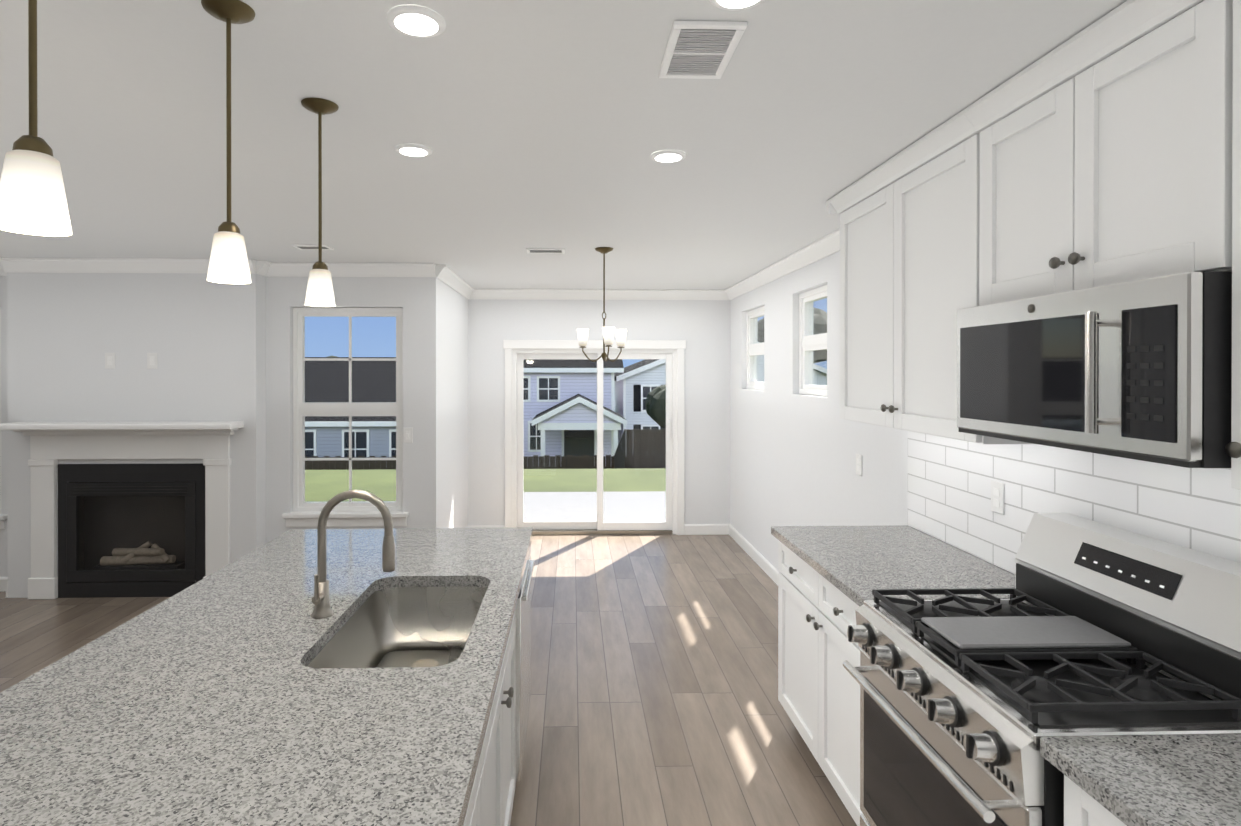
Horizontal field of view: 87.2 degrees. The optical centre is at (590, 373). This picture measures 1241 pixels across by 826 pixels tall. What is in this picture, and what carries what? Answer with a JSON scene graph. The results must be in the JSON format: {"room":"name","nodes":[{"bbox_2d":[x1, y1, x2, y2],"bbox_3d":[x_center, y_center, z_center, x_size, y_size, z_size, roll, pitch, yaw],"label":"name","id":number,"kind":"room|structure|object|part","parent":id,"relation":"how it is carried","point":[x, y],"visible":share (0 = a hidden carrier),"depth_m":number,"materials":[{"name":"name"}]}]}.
{"room":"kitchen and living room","nodes":[
{"label":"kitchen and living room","id":0,"kind":"room"},
{"bbox_2d":[7,273,265,597],"bbox_3d":[-3.320,0.398,4.789,1.770,2.440,0.150,0,0,-2],"label":"wall","id":1,"kind":"structure","parent":0,"point":[201,336],"depth_m":4.71,"materials":[{"name":"paint"}]},
{"bbox_2d":[0,577,7,592],"bbox_3d":[-5.396,1.565,4.804,2.380,0.104,0.015,0,0,-2],"label":"baseboard","id":2,"kind":"structure","parent":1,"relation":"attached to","point":[3,580],"depth_m":4.82,"materials":[{"name":"white wood"}]},
{"bbox_2d":[105,353,114,368],"bbox_3d":[-3.473,-0.091,4.701,0.072,0.115,0.013,0,0,-2],"label":"outlet","id":3,"kind":"object","parent":1,"relation":"attached to","point":[109,360],"visible":1,"depth_m":4.70,"materials":[{"name":"white plastic"}]},
{"bbox_2d":[0,421,243,598],"bbox_3d":[-3.315,0.984,4.620,1.600,1.270,0.190,0,0,-2],"label":"fireplace mantel","id":4,"kind":"object","parent":1,"relation":"attached to","point":[53,443],"visible":0.88,"depth_m":4.67,"materials":[{"name":"white wood"}]},
{"bbox_2d":[66,482,195,581],"bbox_3d":[-3.320,1.146,4.777,0.912,0.717,0.172,0,0,-2],"label":"fireplace insert","id":5,"kind":"object","parent":1,"relation":"in","point":[130,531],"visible":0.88,"depth_m":4.77,"materials":[{"name":"black metal"}]},
{"bbox_2d":[58,463,205,597],"bbox_3d":[-3.318,1.136,4.709,1.040,0.965,0.012,0,0,-2],"label":"fireplace surround","id":6,"kind":"object","parent":1,"relation":"attached to","point":[176,472],"visible":0.81,"depth_m":4.70,"materials":[{"name":"black metal"}]},
{"bbox_2d":[0,258,271,275],"bbox_3d":[-3.317,-0.773,4.672,1.922,0.094,0.076,0,0,-2],"label":"crown molding","id":7,"kind":"structure","parent":1,"relation":"attached to","point":[7,265],"depth_m":4.67,"materials":[{"name":"white wood"}]},
{"bbox_2d":[147,353,156,368],"bbox_3d":[-3.173,-0.091,4.710,0.072,0.115,0.013,0,0,-2],"label":"outlet","id":8,"kind":"object","parent":1,"relation":"attached to","point":[151,360],"visible":1,"depth_m":4.71,"materials":[{"name":"white plastic"}]},
{"bbox_2d":[266,262,431,276],"bbox_3d":[-1.812,-0.774,4.857,1.250,0.094,0.090,0,0,-2],"label":"crown molding","id":9,"kind":"structure","parent":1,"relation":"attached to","point":[279,269],"depth_m":4.86,"materials":[{"name":"white wood"}]},
{"bbox_2d":[0,275,415,576],"bbox_3d":[-3.969,0.398,4.922,5.300,2.440,0.150,0,0,-2],"label":"wall","id":10,"kind":"structure","parent":0,"point":[285,296],"depth_m":4.89,"materials":[{"name":"paint"}]},
{"bbox_2d":[0,307,7,528],"bbox_3d":[-4.788,0.327,4.864,0.910,1.652,0.170,0,0,-2],"label":"living room window","id":11,"kind":"structure","parent":10,"relation":"in","point":[3,517],"depth_m":4.89,"materials":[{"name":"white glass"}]},
{"bbox_2d":[282,308,408,526],"bbox_3d":[-1.839,0.327,4.945,0.930,1.652,0.170,0,0,-2],"label":"living room window","id":12,"kind":"structure","parent":10,"relation":"in","point":[351,513],"depth_m":4.96,"materials":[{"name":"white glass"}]},
{"bbox_2d":[403,428,412,442],"bbox_3d":[-1.378,0.468,4.911,0.072,0.115,0.013,0,0,-2],"label":"light switch","id":13,"kind":"object","parent":10,"relation":"attached to","point":[407,435],"visible":1,"depth_m":4.91,"materials":[{"name":"white plastic"}]},
{"bbox_2d":[0,534,856,825],"bbox_3d":[-2.503,1.659,1.825,8.360,0.060,9.470,0,0,-2],"label":"floor","id":14,"kind":"structure","parent":0,"point":[654,680],"depth_m":3.45,"materials":[{"name":"brown wood"}]},
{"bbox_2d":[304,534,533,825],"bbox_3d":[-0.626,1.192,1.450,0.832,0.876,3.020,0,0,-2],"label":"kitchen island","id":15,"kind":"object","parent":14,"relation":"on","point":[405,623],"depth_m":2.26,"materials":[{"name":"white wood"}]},
{"bbox_2d":[0,528,531,825],"bbox_3d":[-0.772,0.771,1.444,1.100,0.111,3.080,0,0,-2],"label":"island countertop","id":16,"kind":"structure","parent":15,"relation":"on","point":[203,707],"depth_m":1.37,"materials":[{"name":"grey stone"}]},
{"bbox_2d":[304,490,399,617],"bbox_3d":[-0.701,0.529,1.904,0.246,0.370,0.106,0,0,-2],"label":"faucet","id":17,"kind":"object","parent":16,"relation":"on","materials":[{"name":"silver metal"}]},
{"bbox_2d":[771,525,1024,825],"bbox_3d":[1.178,1.169,2.551,0.656,0.914,0.974,0,0,-2],"label":"base cabinet","id":18,"kind":"object","parent":14,"relation":"on","point":[830,578],"visible":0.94,"depth_m":2.48,"materials":[{"name":"white wood"}]},
{"bbox_2d":[843,513,1240,825],"bbox_3d":[1.154,1.037,1.678,0.733,1.185,0.760,0,0,-2],"label":"range","id":19,"kind":"object","parent":14,"relation":"on","point":[967,703],"visible":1,"depth_m":1.58,"materials":[{"name":"silver metal"}]},
{"bbox_2d":[1064,782,1119,825],"bbox_3d":[1.239,1.194,0.880,0.626,0.876,0.797,0,0,-2],"label":"base cabinet","id":20,"kind":"object","parent":14,"relation":"on","point":[1078,811],"depth_m":1.22,"materials":[{"name":"white wood"}]},
{"bbox_2d":[1040,734,1240,825],"bbox_3d":[1.246,0.740,0.017,0.648,0.038,2.556,0,0,-2],"label":"countertop","id":21,"kind":"structure","parent":20,"relation":"on","point":[1191,779],"depth_m":1.17,"materials":[{"name":"grey stone"}]},
{"bbox_2d":[416,277,467,527],"bbox_3d":[-1.264,0.395,5.681,0.150,2.440,1.520,0,0,-2],"label":"wall","id":22,"kind":"structure","parent":0,"point":[441,404],"depth_m":5.13,"materials":[{"name":"paint"}]},
{"bbox_2d":[432,263,475,298],"bbox_3d":[-1.149,-0.777,5.602,0.076,0.094,1.516,0,0,-2],"label":"crown molding","id":23,"kind":"structure","parent":22,"relation":"attached to","point":[443,273],"depth_m":5.41,"materials":[{"name":"white wood"}]},
{"bbox_2d":[0,0,1126,289],"bbox_3d":[-2.503,-0.861,1.816,8.360,0.100,9.470,0,0,-2],"label":"ceiling","id":24,"kind":"structure","parent":0,"point":[542,122],"depth_m":2.11,"materials":[{"name":"paint"}]},
{"bbox_2d":[0,0,72,235],"bbox_3d":[-0.788,-0.505,0.919,0.106,0.604,0.106,0,0,-2],"label":"pendant light","id":25,"kind":"object","parent":24,"relation":"hanging from","point":[33,200],"visible":1,"depth_m":0.90,"materials":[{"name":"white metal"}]},
{"bbox_3d":[-0.788,-0.256,0.920,0.087,0.107,0.087,0,0,-2],"label":"lamp shade","id":26,"kind":"part","parent":25,"relation":"part of","materials":[{"name":"beige glass"}]},
{"bbox_2d":[201,0,254,283],"bbox_3d":[-0.802,-0.507,1.444,0.106,0.604,0.106,0,0,-2],"label":"pendant light","id":27,"kind":"object","parent":24,"relation":"hanging from","point":[228,263],"visible":1,"depth_m":1.43,"materials":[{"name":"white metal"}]},
{"bbox_3d":[-0.802,-0.258,1.445,0.087,0.107,0.087,0,0,-2],"label":"lamp shade","id":28,"kind":"part","parent":27,"relation":"part of","materials":[{"name":"beige glass"}]},
{"bbox_2d":[292,244,334,249],"bbox_3d":[-1.788,-0.814,4.202,0.220,0.010,0.140,0,0,-2],"label":"ceiling vent","id":29,"kind":"object","parent":24,"relation":"in","point":[308,247],"visible":1,"depth_m":4.19,"materials":[{"name":"metal"}]},
{"bbox_2d":[301,98,338,306],"bbox_3d":[-0.817,-0.509,1.966,0.106,0.604,0.106,0,0,-2],"label":"pendant light","id":30,"kind":"object","parent":24,"relation":"hanging from","point":[319,292],"visible":1,"depth_m":1.95,"materials":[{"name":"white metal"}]},
{"bbox_3d":[-0.817,-0.260,1.967,0.087,0.107,0.087,0,0,-2],"label":"lamp shade","id":31,"kind":"part","parent":30,"relation":"part of","materials":[{"name":"beige glass"}]},
{"bbox_2d":[394,143,431,156],"bbox_3d":[-0.642,-0.808,2.363,0.132,0.010,0.132,0,0,-2],"label":"recessed light","id":32,"kind":"object","parent":24,"relation":"in","point":[411,150],"visible":0.98,"depth_m":2.35,"materials":[{"name":"white plastic"}]},
{"bbox_2d":[386,5,445,37],"bbox_3d":[-0.400,-0.805,1.495,0.132,0.010,0.132,0,0,-2],"label":"recessed light","id":33,"kind":"object","parent":24,"relation":"in","point":[416,21],"visible":0.94,"depth_m":1.48,"materials":[{"name":"white plastic"}]},
{"bbox_2d":[526,248,564,253],"bbox_3d":[-0.296,-0.814,4.323,0.250,0.010,0.140,0,0,-2],"label":"ceiling vent","id":34,"kind":"object","parent":24,"relation":"in","point":[548,250],"visible":1,"depth_m":4.29,"materials":[{"name":"metal"}]},
{"bbox_2d":[577,247,626,361],"bbox_3d":[0.081,-0.448,4.247,0.339,0.741,0.322,0,0,-2],"label":"chandelier","id":35,"kind":"object","parent":24,"relation":"hanging from","point":[608,334],"visible":1,"depth_m":4.27,"materials":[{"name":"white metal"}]},
{"bbox_3d":[-0.050,-0.237,4.328,0.082,0.115,0.081,0,0,-2],"label":"lamp shade","id":36,"kind":"part","parent":35,"relation":"part of","materials":[{"name":"beige glass"}]},
{"bbox_3d":[0.115,-0.236,4.128,0.082,0.115,0.081,0,0,-2],"label":"lamp shade","id":37,"kind":"part","parent":35,"relation":"part of","materials":[{"name":"beige glass"}]},
{"bbox_3d":[0.206,-0.237,4.371,0.082,0.115,0.081,0,0,-2],"label":"lamp shade","id":38,"kind":"part","parent":35,"relation":"part of","materials":[{"name":"beige glass"}]},
{"bbox_2d":[651,150,685,162],"bbox_3d":[0.291,-0.808,2.429,0.132,0.010,0.132,0,0,-2],"label":"recessed light","id":39,"kind":"object","parent":24,"relation":"in","point":[666,156],"visible":0.96,"depth_m":2.41,"materials":[{"name":"white plastic"}]},
{"bbox_2d":[658,20,747,78],"bbox_3d":[0.273,-0.805,1.630,0.170,0.010,0.275,0,0,-2],"label":"ceiling vent","id":40,"kind":"object","parent":24,"relation":"in","point":[700,50],"visible":1,"depth_m":1.60,"materials":[{"name":"metal"}]},
{"bbox_2d":[709,0,764,10],"bbox_3d":[0.317,-0.804,1.378,0.132,0.010,0.132,0,0,-2],"label":"recessed light","id":41,"kind":"object","parent":24,"relation":"in","point":[735,4],"visible":0.98,"depth_m":1.41,"materials":[{"name":"white plastic"}]},
{"bbox_2d":[468,299,729,525],"bbox_3d":[0.018,0.392,6.552,2.760,2.440,0.150,0,0,-2],"label":"wall","id":42,"kind":"structure","parent":0,"point":[701,328],"depth_m":6.48,"materials":[{"name":"paint"}]},
{"bbox_2d":[471,525,504,527],"bbox_3d":[-1.010,1.559,6.445,0.320,0.104,0.014,0,0,-2],"label":"baseboard","id":43,"kind":"structure","parent":42,"relation":"attached to","point":[479,526],"depth_m":6.44,"materials":[{"name":"white wood"}]},
{"bbox_2d":[503,340,685,534],"bbox_3d":[0.043,0.641,6.536,1.816,1.942,0.164,0,0,-2],"label":"door","id":44,"kind":"structure","parent":42,"relation":"in","point":[517,352],"depth_m":6.52,"materials":[{"name":"white metal"}]},
{"bbox_2d":[476,289,723,299],"bbox_3d":[0.056,-0.780,6.436,2.530,0.094,0.076,0,0,-2],"label":"crown molding","id":45,"kind":"structure","parent":42,"relation":"attached to","point":[511,294],"depth_m":6.43,"materials":[{"name":"white wood"}]},
{"bbox_2d":[684,524,727,534],"bbox_3d":[1.160,1.559,6.505,0.440,0.104,0.015,0,0,-2],"label":"baseboard","id":46,"kind":"structure","parent":42,"relation":"attached to","point":[689,529],"depth_m":6.50,"materials":[{"name":"white wood"}]},
{"bbox_2d":[730,251,1015,574],"bbox_3d":[1.600,0.408,1.934,0.150,2.440,9.470,0,0,-2],"label":"wall","id":47,"kind":"structure","parent":0,"point":[793,452],"depth_m":4.65,"materials":[{"name":"paint"}]},
{"bbox_2d":[728,524,778,584],"bbox_3d":[1.439,1.565,4.794,0.015,0.104,3.450,0,0,-2],"label":"baseboard","id":48,"kind":"structure","parent":47,"relation":"attached to","point":[768,568],"depth_m":5.59,"materials":[{"name":"white wood"}]},
{"bbox_2d":[746,306,763,389],"bbox_3d":[1.506,-0.215,5.715,0.080,0.714,0.714,0,0,-2],"label":"window","id":49,"kind":"structure","parent":47,"relation":"in","point":[754,349],"depth_m":5.99,"materials":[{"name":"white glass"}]},
{"bbox_2d":[724,228,839,299],"bbox_3d":[1.408,-0.774,4.810,0.076,0.094,3.400,0,0,-2],"label":"crown molding","id":50,"kind":"structure","parent":47,"relation":"attached to","point":[822,247],"depth_m":4.59,"materials":[{"name":"white wood"}]},
{"bbox_2d":[799,285,826,395],"bbox_3d":[1.544,-0.210,4.351,0.080,0.714,0.624,0,0,-2],"label":"window","id":51,"kind":"structure","parent":47,"relation":"in","point":[809,342],"depth_m":4.53,"materials":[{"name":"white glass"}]},
{"bbox_2d":[856,454,861,475],"bbox_3d":[1.475,0.502,3.576,0.008,0.115,0.072,0,0,-2],"label":"outlet","id":52,"kind":"object","parent":47,"relation":"attached to","point":[859,464],"visible":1,"depth_m":3.57,"materials":[{"name":"white plastic"}]},
{"bbox_2d":[826,110,1032,443],"bbox_3d":[1.317,-0.297,2.542,0.379,1.026,1.086,0,0,-2],"label":"upper cabinet","id":53,"kind":"object","parent":47,"relation":"attached to","point":[909,248],"visible":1,"depth_m":2.40,"materials":[{"name":"wood"}]},
{"bbox_2d":[908,431,1240,573],"bbox_3d":[1.548,0.470,0.897,0.008,0.494,4.300,0,0,-2],"label":"backsplash","id":54,"kind":"structure","parent":47,"relation":"attached to","point":[949,492],"depth_m":2.13,"materials":[{"name":"tile"}]},
{"bbox_2d":[991,480,1003,514],"bbox_3d":[1.498,0.457,2.396,0.008,0.115,0.072,0,0,-2],"label":"outlet","id":55,"kind":"object","parent":54,"relation":"attached to","point":[997,497],"visible":1,"depth_m":2.39,"materials":[{"name":"white plastic"}]},
{"bbox_2d":[964,0,1232,304],"bbox_3d":[1.342,-0.503,1.618,0.379,0.607,0.759,0,0,-2],"label":"upper cabinet","id":56,"kind":"object","parent":47,"relation":"attached to","point":[1106,149],"visible":0.81,"depth_m":1.50,"materials":[{"name":"wood"}]},
{"bbox_2d":[957,271,1231,467],"bbox_3d":[1.300,-0.008,1.619,0.444,0.375,0.752,0,0,-2],"label":"microwave","id":57,"kind":"object","parent":56,"relation":"attached to","point":[1141,369],"visible":1,"depth_m":1.41,"materials":[{"name":"metal"}]},
{"bbox_2d":[1225,0,1240,489],"bbox_3d":[1.386,-0.291,0.877,0.333,1.026,0.719,0,0,-2],"label":"upper cabinet","id":58,"kind":"object","parent":47,"relation":"attached to","point":[1233,449],"visible":0.98,"depth_m":1.21,"materials":[{"name":"wood"}]},
{"label":"outside","id":59,"kind":"structure","parent":0,"visible":0},
{"bbox_2d":[305,468,665,501],"bbox_3d":[-2.217,2.711,84.884,300.000,2.450,230.000,0,0,-2],"label":"lawn","id":60,"kind":"structure","parent":59,"point":[534,477],"depth_m":10.52,"materials":[{"name":"green plant"}]},
{"bbox_2d":[305,357,395,466],"bbox_3d":[-16.171,1.707,28.465,21.700,4.844,10.720,0,0,-2],"label":"house","id":61,"kind":"structure","parent":60,"relation":"on","point":[312,372],"depth_m":24.80,"materials":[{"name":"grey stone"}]},
{"bbox_2d":[305,429,665,469],"bbox_3d":[-0.285,2.323,15.245,80.033,2.324,3.473,0,0,-2],"label":"fence","id":62,"kind":"object","parent":60,"relation":"on","point":[636,452],"depth_m":16.72,"materials":[{"name":"brown wood"}]},
{"bbox_2d":[523,359,626,466],"bbox_3d":[-2.019,0.678,29.491,6.450,6.894,13.440,0,0,-2],"label":"house","id":63,"kind":"structure","parent":60,"relation":"on","point":[554,444],"depth_m":25.83,"materials":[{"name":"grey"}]},
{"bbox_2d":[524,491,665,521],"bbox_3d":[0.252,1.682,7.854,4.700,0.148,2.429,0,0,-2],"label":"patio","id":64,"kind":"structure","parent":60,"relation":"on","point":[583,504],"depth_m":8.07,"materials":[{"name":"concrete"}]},
{"bbox_2d":[645,384,665,427],"bbox_3d":[2.237,1.544,15.374,1.841,2.605,2.008,0,0,-2],"label":"tree","id":65,"kind":"object","parent":60,"relation":"on","point":[655,397],"depth_m":14.82,"materials":[{"name":"green plant"}]},
{"bbox_2d":[614,342,826,443],"bbox_3d":[6.528,1.045,36.084,10.900,6.114,10.730,0,0,-2],"label":"house","id":66,"kind":"structure","parent":60,"relation":"on","point":[645,385],"depth_m":30.98,"materials":[{"name":"white"}]},
{"bbox_2d":[758,308,826,362],"bbox_3d":[14.409,-0.410,46.636,6.355,8.823,5.481,0,0,-2],"label":"tree","id":67,"kind":"object","parent":60,"relation":"on","point":[814,333],"depth_m":44.91,"materials":[{"name":"green plant"}]}
]}

